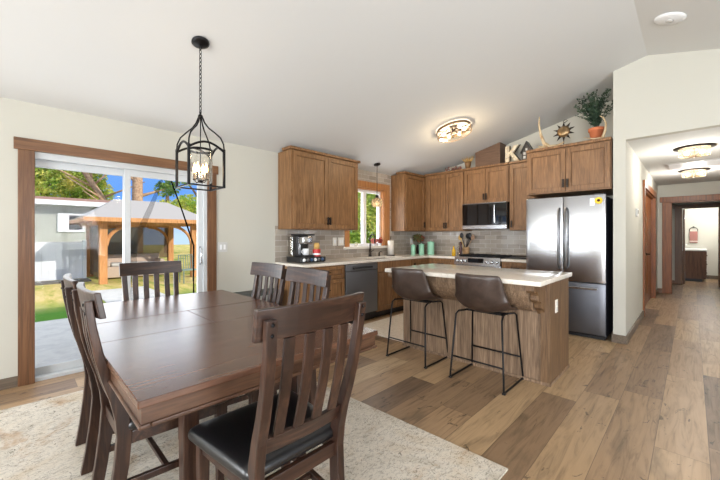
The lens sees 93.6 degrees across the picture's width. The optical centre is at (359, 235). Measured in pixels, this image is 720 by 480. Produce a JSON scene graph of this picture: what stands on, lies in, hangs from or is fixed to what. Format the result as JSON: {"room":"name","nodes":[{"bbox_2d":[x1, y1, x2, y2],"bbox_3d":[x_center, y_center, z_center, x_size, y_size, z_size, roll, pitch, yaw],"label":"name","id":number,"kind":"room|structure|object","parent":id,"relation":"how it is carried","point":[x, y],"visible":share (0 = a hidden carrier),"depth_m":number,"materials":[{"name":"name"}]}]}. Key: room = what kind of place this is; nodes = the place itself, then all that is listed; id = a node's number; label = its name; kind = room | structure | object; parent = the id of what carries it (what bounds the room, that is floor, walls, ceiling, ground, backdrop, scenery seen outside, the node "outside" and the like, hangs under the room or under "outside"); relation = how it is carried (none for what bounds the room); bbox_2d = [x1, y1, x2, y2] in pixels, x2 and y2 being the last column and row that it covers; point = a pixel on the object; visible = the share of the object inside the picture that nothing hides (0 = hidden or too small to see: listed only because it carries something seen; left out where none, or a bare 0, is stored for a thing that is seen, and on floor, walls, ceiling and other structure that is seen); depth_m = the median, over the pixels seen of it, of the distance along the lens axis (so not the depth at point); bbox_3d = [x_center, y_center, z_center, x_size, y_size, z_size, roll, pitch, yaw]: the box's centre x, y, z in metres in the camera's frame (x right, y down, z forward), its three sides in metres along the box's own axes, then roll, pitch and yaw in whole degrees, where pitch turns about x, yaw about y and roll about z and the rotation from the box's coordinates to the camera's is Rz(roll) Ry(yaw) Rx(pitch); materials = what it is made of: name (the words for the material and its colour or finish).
{"room":"kitchen dining room","nodes":[
{"label":"kitchen dining room","id":0,"kind":"room"},
{"bbox_2d":[0,97,420,378],"bbox_3d":[-2.799,0.235,3.101,0.160,2.790,11.800,0,0,45],"label":"wall","id":1,"kind":"structure","parent":0,"point":[247,208],"depth_m":3.97,"materials":[{"name":"grey paint"}]},
{"bbox_2d":[0,376,17,389],"bbox_3d":[-3.970,1.235,1.799,0.015,0.090,8.000,0,0,45],"label":"baseboard","id":2,"kind":"structure","parent":1,"relation":"attached to","point":[11,382],"depth_m":2.83,"materials":[{"name":"brown wood"}]},
{"bbox_2d":[14,136,217,386],"bbox_3d":[-2.369,0.230,3.517,0.170,2.140,1.725,0,0,45],"label":"door","id":3,"kind":"structure","parent":1,"relation":"in","point":[28,159],"depth_m":3.15,"materials":[{"name":"brown wood"}]},
{"bbox_2d":[218,242,226,251],"bbox_3d":[-1.679,0.135,4.132,0.011,0.120,0.120,0,0,45],"label":"light switch","id":4,"kind":"object","parent":1,"relation":"attached to","point":[222,246],"visible":1,"depth_m":4.13,"materials":[{"name":"grey plastic"}]},
{"bbox_2d":[278,145,360,230],"bbox_3d":[-0.565,-0.637,4.989,0.369,1.095,1.305,0,0,45],"label":"upper cabinet","id":5,"kind":"object","parent":1,"relation":"attached to","point":[317,190],"visible":1,"depth_m":4.73,"materials":[{"name":"brown wood"}]},
{"bbox_2d":[338,238,343,245],"bbox_3d":[-0.309,0.090,5.512,0.011,0.130,0.120,0,0,45],"label":"wall outlet","id":6,"kind":"object","parent":1,"relation":"attached to","point":[340,240],"visible":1,"depth_m":5.50,"materials":[{"name":"beige plastic"}]},
{"bbox_2d":[344,180,389,248],"bbox_3d":[0.105,-0.370,6.020,0.190,1.180,1.175,0,0,45],"label":"window","id":7,"kind":"structure","parent":1,"relation":"in","point":[382,213],"depth_m":6.22,"materials":[{"name":"brown wood"}]},
{"bbox_2d":[377,237,382,245],"bbox_3d":[0.369,0.099,6.208,0.131,0.161,0.136,0,0,5],"label":"potted plant","id":8,"kind":"object","parent":7,"relation":"on","point":[380,240],"visible":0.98,"depth_m":6.18,"materials":[{"name":"red plant"}]},
{"bbox_2d":[391,171,427,231],"bbox_3d":[1.057,-0.637,6.641,0.369,1.095,1.015,0,0,45],"label":"upper cabinet","id":9,"kind":"object","parent":1,"relation":"attached to","point":[407,188],"visible":0.89,"depth_m":6.35,"materials":[{"name":"brown wood"}]},
{"bbox_2d":[0,0,719,185],"bbox_3d":[2.868,-1.640,3.561,7.600,1.040,20.400,0,0,45],"label":"ceiling","id":10,"kind":"structure","parent":0,"point":[370,82],"depth_m":3.17,"materials":[{"name":"white paint"}]},
{"bbox_2d":[175,36,225,190],"bbox_3d":[-1.228,-0.939,2.602,0.274,1.141,0.274,0,0,45],"label":"lantern pendant","id":11,"kind":"object","parent":10,"relation":"hanging from","point":[200,42],"visible":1,"depth_m":2.60,"materials":[{"name":"black metal"}]},
{"bbox_2d":[371,163,382,206],"bbox_3d":[0.289,-0.865,5.744,0.196,0.742,0.186,0,0,45],"label":"pendant","id":12,"kind":"object","parent":10,"relation":"hanging from","point":[376,202],"visible":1,"depth_m":5.68,"materials":[{"name":"glass"}]},
{"bbox_2d":[436,120,471,142],"bbox_3d":[1.348,-1.498,4.854,0.497,0.205,0.490,0,0,45],"label":"flush ceiling light","id":13,"kind":"object","parent":10,"relation":"attached to","point":[453,129],"visible":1,"depth_m":4.82,"materials":[{"name":"glass"}]},
{"bbox_2d":[654,12,686,24],"bbox_3d":[2.854,-1.999,3.112,0.225,0.069,0.230,0,0,45],"label":"smoke detector","id":14,"kind":"object","parent":10,"relation":"attached to","point":[669,18],"visible":1,"depth_m":3.08,"materials":[{"name":"white plastic"}]},
{"bbox_2d":[666,158,719,169],"bbox_3d":[5.300,-1.130,5.307,0.720,0.018,0.600,0,0,45],"label":"ceiling vent","id":15,"kind":"object","parent":10,"relation":"in","point":[708,162],"visible":1,"depth_m":5.31,"materials":[{"name":"grey plastic"}]},
{"bbox_2d":[678,168,709,177],"bbox_3d":[5.762,-1.071,5.835,0.400,0.137,0.400,0,0,45],"label":"hall ceiling light","id":16,"kind":"object","parent":10,"relation":"attached to","point":[694,172],"visible":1,"depth_m":5.73,"materials":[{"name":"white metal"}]},
{"bbox_2d":[673,143,716,158],"bbox_3d":[4.290,-1.071,4.337,0.400,0.137,0.400,0,0,45],"label":"hall ceiling light","id":17,"kind":"object","parent":10,"relation":"attached to","point":[702,149],"visible":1,"depth_m":4.25,"materials":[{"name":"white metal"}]},
{"bbox_2d":[0,278,719,479],"bbox_3d":[2.886,1.340,3.579,7.600,0.120,20.450,0,0,45],"label":"floor","id":18,"kind":"structure","parent":0,"point":[647,407],"depth_m":2.66,"materials":[{"name":"brown wood"}]},
{"bbox_2d":[0,382,507,479],"bbox_3d":[-1.218,1.274,1.853,2.905,0.010,2.835,0,0,45],"label":"area rug","id":19,"kind":"object","parent":18,"relation":"on","point":[38,438],"visible":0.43,"depth_m":1.99,"materials":[{"name":"carpet"}]},
{"bbox_2d":[59,273,178,475],"bbox_3d":[-1.441,0.749,2.080,0.597,1.038,0.520,0,0,-44],"label":"dining chair","id":20,"kind":"object","parent":19,"relation":"on","point":[88,427],"visible":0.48,"depth_m":1.81,"materials":[{"name":"brown wood"}]},
{"bbox_2d":[70,282,227,479],"bbox_3d":[-1.052,0.749,1.712,0.520,1.038,0.597,0,0,45],"label":"dining chair","id":21,"kind":"object","parent":19,"relation":"on","point":[88,304],"visible":0.66,"depth_m":1.51,"materials":[{"name":"brown wood"}]},
{"bbox_2d":[128,400,227,429],"bbox_3d":[-1.001,0.821,1.763,0.526,0.070,0.456,0,0,44],"label":"seat cushion","id":22,"kind":"object","parent":21,"relation":"on","point":[131,426],"depth_m":1.56,"materials":[{"name":"black leather"}]},
{"bbox_2d":[119,260,181,300],"bbox_3d":[-1.670,0.749,2.825,0.597,1.038,0.520,0,0,45],"label":"dining chair","id":23,"kind":"object","parent":19,"relation":"on","point":[135,269],"visible":0.27,"depth_m":2.99,"materials":[{"name":"brown wood"}]},
{"bbox_2d":[96,290,377,479],"bbox_3d":[-1.016,0.894,2.166,2.015,0.748,1.134,0,0,45],"label":"dining table","id":24,"kind":"object","parent":19,"relation":"on","point":[168,358],"visible":0.72,"depth_m":1.50,"materials":[{"name":"brown wood"}]},
{"bbox_2d":[250,262,286,394],"bbox_3d":[-0.946,0.749,2.642,0.520,1.038,0.597,0,0,43],"label":"dining chair","id":25,"kind":"object","parent":19,"relation":"on","point":[259,269],"visible":0.24,"depth_m":2.81,"materials":[{"name":"brown wood"}]},
{"bbox_2d":[188,292,365,479],"bbox_3d":[-0.339,0.749,1.401,0.597,1.038,0.520,0,0,44],"label":"dining chair","id":26,"kind":"object","parent":19,"relation":"on","point":[251,441],"visible":1,"depth_m":1.25,"materials":[{"name":"brown wood"}]},
{"bbox_2d":[188,390,332,479],"bbox_3d":[-0.391,0.821,1.451,0.456,0.070,0.526,0,0,44],"label":"seat cushion","id":27,"kind":"object","parent":26,"relation":"on","point":[226,438],"depth_m":1.33,"materials":[{"name":"black leather"}]},
{"bbox_2d":[225,266,330,413],"bbox_3d":[-0.557,0.749,2.220,0.597,1.038,0.520,0,0,-44],"label":"dining chair","id":28,"kind":"object","parent":19,"relation":"on","point":[296,276],"visible":0.3,"depth_m":2.32,"materials":[{"name":"brown wood"}]},
{"bbox_2d":[234,288,278,302],"bbox_3d":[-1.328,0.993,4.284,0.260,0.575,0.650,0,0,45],"label":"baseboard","id":29,"kind":"structure","parent":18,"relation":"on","point":[245,293],"depth_m":4.22,"materials":[{"name":"grey paint"}]},
{"bbox_2d":[278,265,344,305],"bbox_3d":[-0.664,0.840,4.694,0.654,0.880,0.705,0,0,45],"label":"base cabinet","id":30,"kind":"object","parent":18,"relation":"on","point":[337,272],"visible":0.16,"depth_m":4.58,"materials":[{"name":"brown wood"}]},
{"bbox_2d":[344,262,376,323],"bbox_3d":[-0.173,0.843,5.189,0.640,0.875,0.670,0,0,45],"label":"dishwasher","id":31,"kind":"object","parent":18,"relation":"on","point":[360,277],"visible":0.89,"depth_m":5.03,"materials":[{"name":"grey metal"}]},
{"bbox_2d":[364,313,402,341],"bbox_3d":[0.696,1.274,4.896,0.930,0.009,1.440,0,0,45],"label":"kitchen mat","id":32,"kind":"object","parent":18,"relation":"on","point":[396,330],"visible":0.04,"depth_m":4.74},
{"bbox_2d":[374,259,410,316],"bbox_3d":[0.374,0.841,5.749,0.654,0.878,0.875,0,0,45],"label":"base cabinet","id":33,"kind":"object","parent":18,"relation":"on","point":[386,294],"visible":0.3,"depth_m":5.41,"materials":[{"name":"brown wood"}]},
{"bbox_2d":[275,253,458,267],"bbox_3d":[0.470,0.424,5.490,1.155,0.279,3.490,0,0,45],"label":"countertop","id":34,"kind":"structure","parent":33,"relation":"on","point":[352,260],"depth_m":4.97,"materials":[{"name":"beige stone"}]},
{"bbox_2d":[288,234,314,256],"bbox_3d":[-0.804,0.127,4.667,0.290,0.314,0.250,0,0,45],"label":"coffee maker","id":35,"kind":"object","parent":34,"relation":"on","point":[299,242],"visible":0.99,"depth_m":4.63,"materials":[{"name":"black plastic"}]},
{"bbox_2d":[301,249,308,254],"bbox_3d":[-0.746,0.216,4.625,0.084,0.085,0.105,0,0,13],"label":"mug","id":36,"kind":"object","parent":35,"relation":"on","point":[305,251],"visible":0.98,"depth_m":4.60,"materials":[{"name":"white ceramic"}]},
{"bbox_2d":[297,255,313,256],"bbox_3d":[-0.744,0.272,4.636,0.160,0.024,0.170,0,0,44],"label":"drip tray","id":37,"kind":"object","parent":35,"relation":"on","point":[297,255],"depth_m":4.58,"materials":[{"name":"black plastic"}]},
{"bbox_2d":[313,243,320,256],"bbox_3d":[-0.607,0.189,4.732,0.111,0.190,0.111,0,0,45],"label":"can","id":38,"kind":"object","parent":34,"relation":"on","point":[316,251],"visible":0.96,"depth_m":4.69,"materials":[{"name":"red metal"}]},
{"bbox_2d":[368,234,374,256],"bbox_3d":[0.205,0.162,5.915,0.102,0.396,0.148,0,0,-11],"label":"faucet","id":39,"kind":"object","parent":34,"relation":"on","point":[370,251],"visible":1,"depth_m":5.92,"materials":[{"name":"brown metal"}]},
{"bbox_2d":[386,236,394,255],"bbox_3d":[0.561,0.183,6.178,0.160,0.353,0.160,0,0,45],"label":"paper towel holder","id":40,"kind":"object","parent":34,"relation":"on","point":[390,243],"visible":1,"depth_m":6.13,"materials":[{"name":"paper"}]},
{"bbox_2d":[411,244,415,254],"bbox_3d":[1.032,0.256,6.557,0.090,0.209,0.090,0,0,45],"label":"canister","id":41,"kind":"object","parent":34,"relation":"on","point":[413,245],"visible":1,"depth_m":6.52,"materials":[{"name":"green ceramic"}]},
{"bbox_2d":[412,233,423,253],"bbox_3d":[1.188,0.153,6.858,0.250,0.414,0.255,0,0,24],"label":"flower arrangement","id":42,"kind":"object","parent":34,"relation":"on","point":[416,237],"visible":0.96,"depth_m":6.81,"materials":[{"name":"plant"}]},
{"bbox_2d":[419,243,423,253],"bbox_3d":[1.208,0.248,6.636,0.110,0.224,0.110,0,0,45],"label":"canister","id":43,"kind":"object","parent":34,"relation":"on","point":[421,246],"visible":0.95,"depth_m":6.59,"materials":[{"name":"green ceramic"}]},
{"bbox_2d":[427,241,433,253],"bbox_3d":[1.399,0.226,6.673,0.138,0.269,0.138,0,0,45],"label":"canister","id":44,"kind":"object","parent":34,"relation":"on","point":[430,245],"visible":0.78,"depth_m":6.62,"materials":[{"name":"green ceramic"}]},
{"bbox_2d":[459,242,461,255],"bbox_3d":[1.827,0.230,6.140,0.060,0.260,0.058,0,0,45],"label":"pepper mill","id":45,"kind":"object","parent":34,"relation":"on","point":[460,243],"visible":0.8,"depth_m":6.12,"materials":[{"name":"brown wood"}]},
{"bbox_2d":[458,233,474,253],"bbox_3d":[1.986,0.150,6.292,0.286,0.420,0.175,0,0,45],"label":"utensil crock","id":46,"kind":"object","parent":34,"relation":"on","point":[465,250],"visible":0.91,"depth_m":6.27,"materials":[{"name":"wood"}]},
{"bbox_2d":[386,267,447,368],"bbox_3d":[0.600,0.804,3.578,0.504,0.953,0.471,0,0,45],"label":"bar stool","id":47,"kind":"object","parent":18,"relation":"on","point":[410,284],"visible":0.98,"depth_m":3.41,"materials":[{"name":"brown leather"}]},
{"bbox_2d":[411,258,428,265],"bbox_3d":[1.097,0.841,6.486,0.654,0.878,1.180,0,0,45],"label":"base cabinet","id":48,"kind":"object","parent":18,"relation":"on","point":[419,261],"visible":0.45,"depth_m":6.05,"materials":[{"name":"brown wood"}]},
{"bbox_2d":[429,258,454,264],"bbox_3d":[1.667,0.840,6.280,0.535,0.880,0.664,0,0,45],"label":"base cabinet","id":49,"kind":"object","parent":18,"relation":"on","point":[431,260],"visible":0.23,"depth_m":6.06,"materials":[{"name":"brown wood"}]},
{"bbox_2d":[388,272,569,386],"bbox_3d":[1.195,0.841,3.551,1.567,0.878,0.940,0,0,45],"label":"kitchen island","id":50,"kind":"object","parent":18,"relation":"on","point":[542,313],"visible":0.6,"depth_m":3.19,"materials":[{"name":"brown wood"}]},
{"bbox_2d":[385,263,571,286],"bbox_3d":[1.185,0.380,3.550,1.595,0.039,0.975,0,0,45],"label":"island countertop","id":51,"kind":"structure","parent":50,"relation":"on","point":[538,278],"depth_m":3.32,"materials":[{"name":"beige stone"}]},
{"bbox_2d":[454,253,510,267],"bbox_3d":[2.128,0.770,5.790,0.790,0.900,0.727,0,0,45],"label":"range","id":52,"kind":"object","parent":18,"relation":"on","point":[483,260],"visible":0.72,"depth_m":5.58,"materials":[{"name":"silver metal"}]},
{"bbox_2d":[449,273,523,395],"bbox_3d":[1.127,0.804,3.033,0.504,0.953,0.471,0,0,45],"label":"bar stool","id":53,"kind":"object","parent":18,"relation":"on","point":[478,293],"visible":0.99,"depth_m":2.88,"materials":[{"name":"leather"}]},
{"bbox_2d":[502,261,525,268],"bbox_3d":[2.587,0.840,5.376,0.445,0.880,0.664,0,0,45],"label":"base cabinet","id":54,"kind":"object","parent":18,"relation":"on","point":[513,265],"visible":0.21,"depth_m":5.18,"materials":[{"name":"brown wood"}]},
{"bbox_2d":[501,258,525,262],"bbox_3d":[2.599,0.380,5.388,0.445,0.039,0.650,0,0,45],"label":"countertop","id":55,"kind":"structure","parent":54,"relation":"on","point":[504,259],"depth_m":5.18,"materials":[{"name":"beige stone"}]},
{"bbox_2d":[508,255,525,258],"bbox_3d":[2.594,0.332,5.407,0.360,0.054,0.250,0,0,45],"label":"spoon rest","id":56,"kind":"object","parent":55,"relation":"on","point":[512,256],"visible":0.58,"depth_m":5.38,"materials":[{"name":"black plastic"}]},
{"bbox_2d":[508,257,525,258],"bbox_3d":[2.587,0.349,5.415,0.340,0.019,0.250,0,0,44],"label":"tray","id":57,"kind":"object","parent":56,"relation":"on","point":[508,257],"depth_m":5.35,"materials":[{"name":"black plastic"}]},
{"bbox_2d":[526,193,612,339],"bbox_3d":[2.945,0.380,4.709,0.910,1.800,1.014,0,0,45],"label":"refrigerator","id":58,"kind":"object","parent":18,"relation":"on","point":[564,234],"visible":0.62,"depth_m":4.29,"materials":[{"name":"grey"}]},
{"bbox_2d":[590,198,594,205],"bbox_3d":[2.868,-0.420,4.174,0.050,0.090,0.007,0,0,45],"label":"magnet","id":59,"kind":"object","parent":58,"relation":"attached to","point":[592,203],"visible":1,"depth_m":4.17,"materials":[{"name":"paper"}]},
{"bbox_2d":[594,197,602,203],"bbox_3d":[2.911,-0.435,4.125,0.087,0.087,0.016,0,0,45],"label":"magnet","id":60,"kind":"object","parent":58,"relation":"attached to","point":[598,199],"visible":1,"depth_m":4.12,"materials":[{"name":"yellow"}]},
{"bbox_2d":[685,244,707,281],"bbox_3d":[9.819,0.759,9.958,0.583,1.041,1.210,0,0,45],"label":"bathroom vanity","id":61,"kind":"object","parent":18,"relation":"on","point":[696,264],"visible":0.88,"depth_m":9.51,"materials":[{"name":"brown wood"}]},
{"bbox_2d":[685,248,706,250],"bbox_3d":[9.814,0.400,9.964,0.568,0.039,1.210,0,0,44],"label":"countertop","id":62,"kind":"structure","parent":61,"relation":"on","point":[686,249],"depth_m":9.55,"materials":[{"name":"white stone"}]},
{"bbox_2d":[421,100,612,255],"bbox_3d":[2.518,-0.369,6.036,3.630,3.299,0.160,0,0,45],"label":"wall","id":63,"kind":"structure","parent":0,"point":[486,241],"depth_m":5.84,"materials":[{"name":"tile"}]},
{"bbox_2d":[425,169,471,231],"bbox_3d":[1.675,-0.650,6.487,0.825,1.120,0.369,0,0,45],"label":"upper cabinet","id":64,"kind":"object","parent":63,"relation":"attached to","point":[444,191],"visible":0.96,"depth_m":6.36,"materials":[{"name":"brown wood"}]},
{"bbox_2d":[445,166,461,170],"bbox_3d":[1.752,-1.268,6.350,0.346,0.106,0.263,0,0,45],"label":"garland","id":65,"kind":"object","parent":64,"relation":"on","point":[453,167],"visible":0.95,"depth_m":6.29,"materials":[{"name":"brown plant"}]},
{"bbox_2d":[463,162,509,203],"bbox_3d":[2.256,-0.887,5.916,0.795,0.645,0.369,0,0,45],"label":"upper cabinet","id":66,"kind":"object","parent":63,"relation":"attached to","point":[487,183],"visible":0.93,"depth_m":5.78,"materials":[{"name":"brown wood"}]},
{"bbox_2d":[462,156,473,167],"bbox_3d":[1.956,-1.321,6.127,0.221,0.220,0.261,0,0,14],"label":"bouquet","id":67,"kind":"object","parent":66,"relation":"on","point":[468,162],"visible":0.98,"depth_m":6.09,"materials":[{"name":"brown plant"}]},
{"bbox_2d":[462,201,509,229],"bbox_3d":[2.234,-0.341,5.894,0.775,0.442,0.430,0,0,45],"label":"microwave","id":68,"kind":"object","parent":66,"relation":"attached to","point":[492,215],"visible":0.95,"depth_m":5.72,"materials":[{"name":"black glass"}]},
{"bbox_2d":[475,142,505,166],"bbox_3d":[2.299,-1.381,5.949,0.440,0.408,0.270,0,0,45],"label":"chase","id":69,"kind":"object","parent":66,"relation":"on","point":[494,154],"visible":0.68,"depth_m":5.81,"materials":[{"name":"brown wood"}]},
{"bbox_2d":[509,159,539,230],"bbox_3d":[2.694,-0.650,5.485,0.425,1.120,0.369,0,0,45],"label":"upper cabinet","id":70,"kind":"object","parent":63,"relation":"attached to","point":[518,195],"visible":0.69,"depth_m":5.43,"materials":[{"name":"brown wood"}]},
{"bbox_2d":[505,144,520,161],"bbox_3d":[2.511,-1.350,5.544,0.256,0.278,0.081,0,0,45],"label":"letter sign","id":71,"kind":"object","parent":70,"relation":"on","point":[509,152],"visible":0.94,"depth_m":5.55,"materials":[{"name":"wood"}]},
{"bbox_2d":[520,141,532,159],"bbox_3d":[2.693,-1.363,5.429,0.200,0.305,0.140,0,0,45],"label":"birdhouse","id":72,"kind":"object","parent":70,"relation":"on","point":[527,146],"visible":0.49,"depth_m":5.40,"materials":[{"name":"grey wood"}]},
{"bbox_2d":[526,137,612,197],"bbox_3d":[3.015,-0.895,4.766,0.980,0.630,0.934,0,0,45],"label":"upper cabinet","id":73,"kind":"object","parent":63,"relation":"attached to","point":[581,168],"visible":0.96,"depth_m":4.42,"materials":[{"name":"brown wood"}]},
{"bbox_2d":[536,117,563,148],"bbox_3d":[2.657,-1.446,4.722,0.158,0.492,0.404,0,0,-41],"label":"antler mount","id":74,"kind":"object","parent":73,"relation":"on","point":[544,143],"visible":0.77,"depth_m":4.76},
{"bbox_2d":[553,119,573,143],"bbox_3d":[2.813,-1.407,4.667,0.257,0.392,0.100,0,0,45],"label":"sun decoration","id":75,"kind":"object","parent":73,"relation":"on","point":[563,131],"visible":0.8,"depth_m":4.65,"materials":[{"name":"brown metal"}]},
{"bbox_2d":[574,89,612,139],"bbox_3d":[3.036,-1.558,4.434,0.386,0.695,0.387,0,0,-13],"label":"potted plant","id":76,"kind":"object","parent":73,"relation":"on","point":[594,112],"visible":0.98,"depth_m":4.37,"materials":[{"name":"green plant"}]},
{"bbox_2d":[583,116,606,138],"bbox_3d":[2.986,-1.367,4.291,0.247,0.296,0.043,0,0,42],"label":"antler mount","id":77,"kind":"object","parent":73,"relation":"on","point":[605,122],"visible":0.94,"depth_m":4.22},
{"bbox_2d":[613,66,657,335],"bbox_3d":[4.944,-0.377,5.916,0.120,3.313,5.270,0,0,45],"label":"wall","id":78,"kind":"structure","parent":0,"point":[629,173],"depth_m":4.08,"materials":[{"name":"grey paint"}]},
{"bbox_2d":[635,208,638,216],"bbox_3d":[3.865,-0.325,4.712,0.026,0.110,0.140,0,0,45],"label":"thermostat","id":79,"kind":"object","parent":78,"relation":"attached to","point":[636,209],"visible":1,"depth_m":4.67,"materials":[{"name":"grey plastic"}]},
{"bbox_2d":[611,280,674,344],"bbox_3d":[5.710,1.230,6.541,0.365,0.100,7.265,0,0,45],"label":"baseboard","id":80,"kind":"structure","parent":78,"relation":"attached to","point":[615,338],"depth_m":4.19,"materials":[{"name":"brown wood"}]},
{"bbox_2d":[643,180,656,316],"bbox_3d":[5.291,0.195,6.248,0.150,2.170,2.410,0,0,45],"label":"door","id":81,"kind":"structure","parent":78,"relation":"in","point":[649,195],"depth_m":6.49,"materials":[{"name":"orange wood"}]},
{"bbox_2d":[626,49,719,140],"bbox_3d":[4.552,-0.401,2.677,3.860,3.361,0.100,0,0,45],"label":"wall header","id":82,"kind":"structure","parent":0,"point":[669,93],"depth_m":3.71,"materials":[{"name":"grey paint"}]},
{"bbox_2d":[658,181,719,287],"bbox_3d":[7.213,0.060,7.297,1.180,2.440,0.120,0,0,45],"label":"wall","id":83,"kind":"structure","parent":0,"point":[701,188],"depth_m":7.46,"materials":[{"name":"grey paint"}]},
{"bbox_2d":[660,194,719,293],"bbox_3d":[7.209,0.205,7.272,1.130,2.150,0.160,0,0,45],"label":"door frame","id":84,"kind":"structure","parent":83,"relation":"in","point":[666,202],"depth_m":7.51,"materials":[{"name":"orange wood"}]},
{"bbox_2d":[672,201,719,279],"bbox_3d":[8.226,0.060,7.857,2.080,2.440,2.100,0,0,45],"label":"wall","id":85,"kind":"structure","parent":0,"point":[673,210],"depth_m":9.01,"materials":[{"name":"grey paint"}]},
{"bbox_2d":[685,207,717,275],"bbox_3d":[10.632,0.060,10.106,1.800,2.440,0.120,0,0,45],"label":"wall","id":86,"kind":"structure","parent":0,"point":[705,220],"depth_m":10.20,"materials":[{"name":"grey paint"}]},
{"bbox_2d":[707,275,717,278],"bbox_3d":[10.799,1.230,9.847,1.000,0.100,0.015,0,0,45],"label":"baseboard","id":87,"kind":"structure","parent":86,"relation":"attached to","point":[708,276],"depth_m":10.11,"materials":[{"name":"brown wood"}]},
{"bbox_3d":[10.236,-0.189,10.373,0.194,0.212,0.050,0,0,45],"label":"towel ring","id":88,"kind":"object","parent":86,"relation":"attached to","visible":0},
{"bbox_2d":[689,231,697,242],"bbox_3d":[10.220,0.035,10.357,0.184,0.350,0.048,0,0,45],"label":"hand towel","id":89,"kind":"object","parent":88,"relation":"hanging from","point":[693,235],"visible":1,"depth_m":10.34,"materials":[{"name":"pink fabric"}]},
{"bbox_3d":[9.230,0.060,9.871,0.130,2.440,2.180,0,0,45],"label":"wall","id":90,"kind":"structure","parent":0,"visible":0},
{"bbox_2d":[673,203,719,286],"bbox_3d":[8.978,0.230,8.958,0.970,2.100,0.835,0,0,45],"label":"door frame","id":91,"kind":"structure","parent":90,"relation":"in","point":[679,209],"depth_m":8.92,"materials":[{"name":"brown wood"}]},
{"label":"outside","id":92,"kind":"structure","parent":0,"visible":0},
{"bbox_2d":[35,244,196,321],"bbox_3d":[-19.470,1.755,33.154,65.750,0.250,80.000,0,0,45],"label":"lawn","id":93,"kind":"structure","parent":92,"point":[49,302],"depth_m":10.49,"materials":[{"name":"plant"}]},
{"bbox_2d":[35,318,81,366],"bbox_3d":[-2.127,1.520,6.296,3.340,0.240,18.000,0,0,45],"label":"patio","id":94,"kind":"structure","parent":93,"relation":"on","point":[55,342],"depth_m":4.40,"materials":[{"name":"concrete"}]},
{"bbox_2d":[35,240,86,280],"bbox_3d":[-14.149,0.895,8.857,0.120,1.470,10.920,0,0,45],"label":"vinyl fence","id":95,"kind":"object","parent":93,"relation":"on","point":[59,259],"visible":0.47,"depth_m":12.22,"materials":[{"name":"white"}]},
{"bbox_2d":[35,278,90,285],"bbox_3d":[-14.809,1.610,7.472,0.800,0.060,13.900,0,0,45],"label":"gravel strip","id":96,"kind":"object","parent":93,"relation":"on","point":[81,279],"visible":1,"depth_m":11.74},
{"bbox_2d":[35,196,111,274],"bbox_3d":[-20.195,-0.180,12.835,9.200,3.620,19.200,0,0,45],"label":"neighbor house","id":97,"kind":"structure","parent":93,"relation":"on","point":[53,215],"depth_m":14.55,"materials":[{"name":"grey"}]},
{"bbox_2d":[35,167,115,199],"bbox_3d":[-25.231,-3.798,24.422,5.999,10.879,12.476,0,0,31],"label":"leafy tree","id":98,"kind":"object","parent":93,"relation":"on","point":[48,182],"visible":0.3,"depth_m":25.85,"materials":[{"name":"green plant"}]},
{"bbox_2d":[59,170,144,199],"bbox_3d":[-19.635,-3.087,25.174,6.249,9.695,0.617,0,0,-41],"label":"leaning tree","id":99,"kind":"object","parent":93,"relation":"on","point":[89,177],"visible":0.4,"depth_m":25.03,"materials":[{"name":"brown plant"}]},
{"bbox_2d":[94,286,164,302],"bbox_3d":[-6.286,1.627,9.297,3.200,0.025,1.350,0,0,45],"label":"garden path","id":100,"kind":"structure","parent":93,"relation":"on","point":[109,295],"depth_m":9.33,"materials":[{"name":"concrete"}]},
{"bbox_2d":[69,199,196,284],"bbox_3d":[-8.745,0.113,13.550,4.090,3.034,4.090,0,0,45],"label":"gazebo","id":101,"kind":"object","parent":93,"relation":"on","point":[153,224],"visible":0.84,"depth_m":13.13,"materials":[{"name":"brown wood"}]},
{"bbox_2d":[108,253,164,277],"bbox_3d":[-9.099,1.155,13.568,1.000,0.850,2.000,0,0,45],"label":"outdoor sofa","id":102,"kind":"object","parent":93,"relation":"on","point":[114,260],"visible":0.3,"depth_m":13.45,"materials":[{"name":"beige fabric"}]},
{"bbox_2d":[110,262,121,266],"bbox_3d":[-9.371,1.095,13.149,0.700,0.130,0.620,0,0,44],"label":"cushion","id":103,"kind":"object","parent":102,"relation":"on","point":[112,264],"depth_m":12.82,"materials":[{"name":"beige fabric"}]},
{"bbox_2d":[131,177,180,200],"bbox_3d":[-16.097,-5.869,24.843,3.634,15.006,5.344,0,0,33],"label":"pine tree","id":104,"kind":"object","parent":93,"relation":"on","point":[137,182],"visible":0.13,"depth_m":25.33,"materials":[{"name":"green plant"}]},
{"bbox_2d":[155,194,196,213],"bbox_3d":[-17.623,-1.306,33.588,9.630,5.873,3.528,0,0,-43],"label":"tree","id":105,"kind":"object","parent":93,"relation":"on","point":[188,204],"visible":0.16,"depth_m":33.10,"materials":[{"name":"green plant"}]},
{"bbox_2d":[178,254,196,283],"bbox_3d":[-6.069,1.149,11.922,0.570,0.963,0.500,0,0,45],"label":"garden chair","id":106,"kind":"object","parent":93,"relation":"on","point":[190,268],"visible":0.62,"depth_m":11.99,"materials":[{"name":"green metal"}]},
{"bbox_2d":[178,182,196,196],"bbox_3d":[-11.037,-3.189,25.827,3.100,9.660,5.885,0,0,45],"label":"oak tree","id":107,"kind":"object","parent":93,"relation":"on","point":[195,193],"visible":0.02,"depth_m":24.35,"materials":[{"name":"green plant"}]},
{"bbox_2d":[350,192,375,243],"bbox_3d":[0.130,-1.101,15.859,3.164,5.461,6.239,0,0,45],"label":"tree","id":108,"kind":"object","parent":93,"relation":"on","point":[355,235],"visible":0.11,"depth_m":15.11,"materials":[{"name":"green plant"}]},
{"bbox_3d":[2.815,-1.730,3.543,8.950,1.300,21.400,0,0,45],"label":"roof","id":109,"kind":"structure","parent":0,"visible":0},
{"bbox_2d":[171,181,194,292],"bbox_3d":[-2.377,0.150,4.516,0.034,2.500,0.344,0,0,45],"label":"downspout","id":110,"kind":"object","parent":109,"relation":"hanging from","point":[171,181],"visible":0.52,"depth_m":4.59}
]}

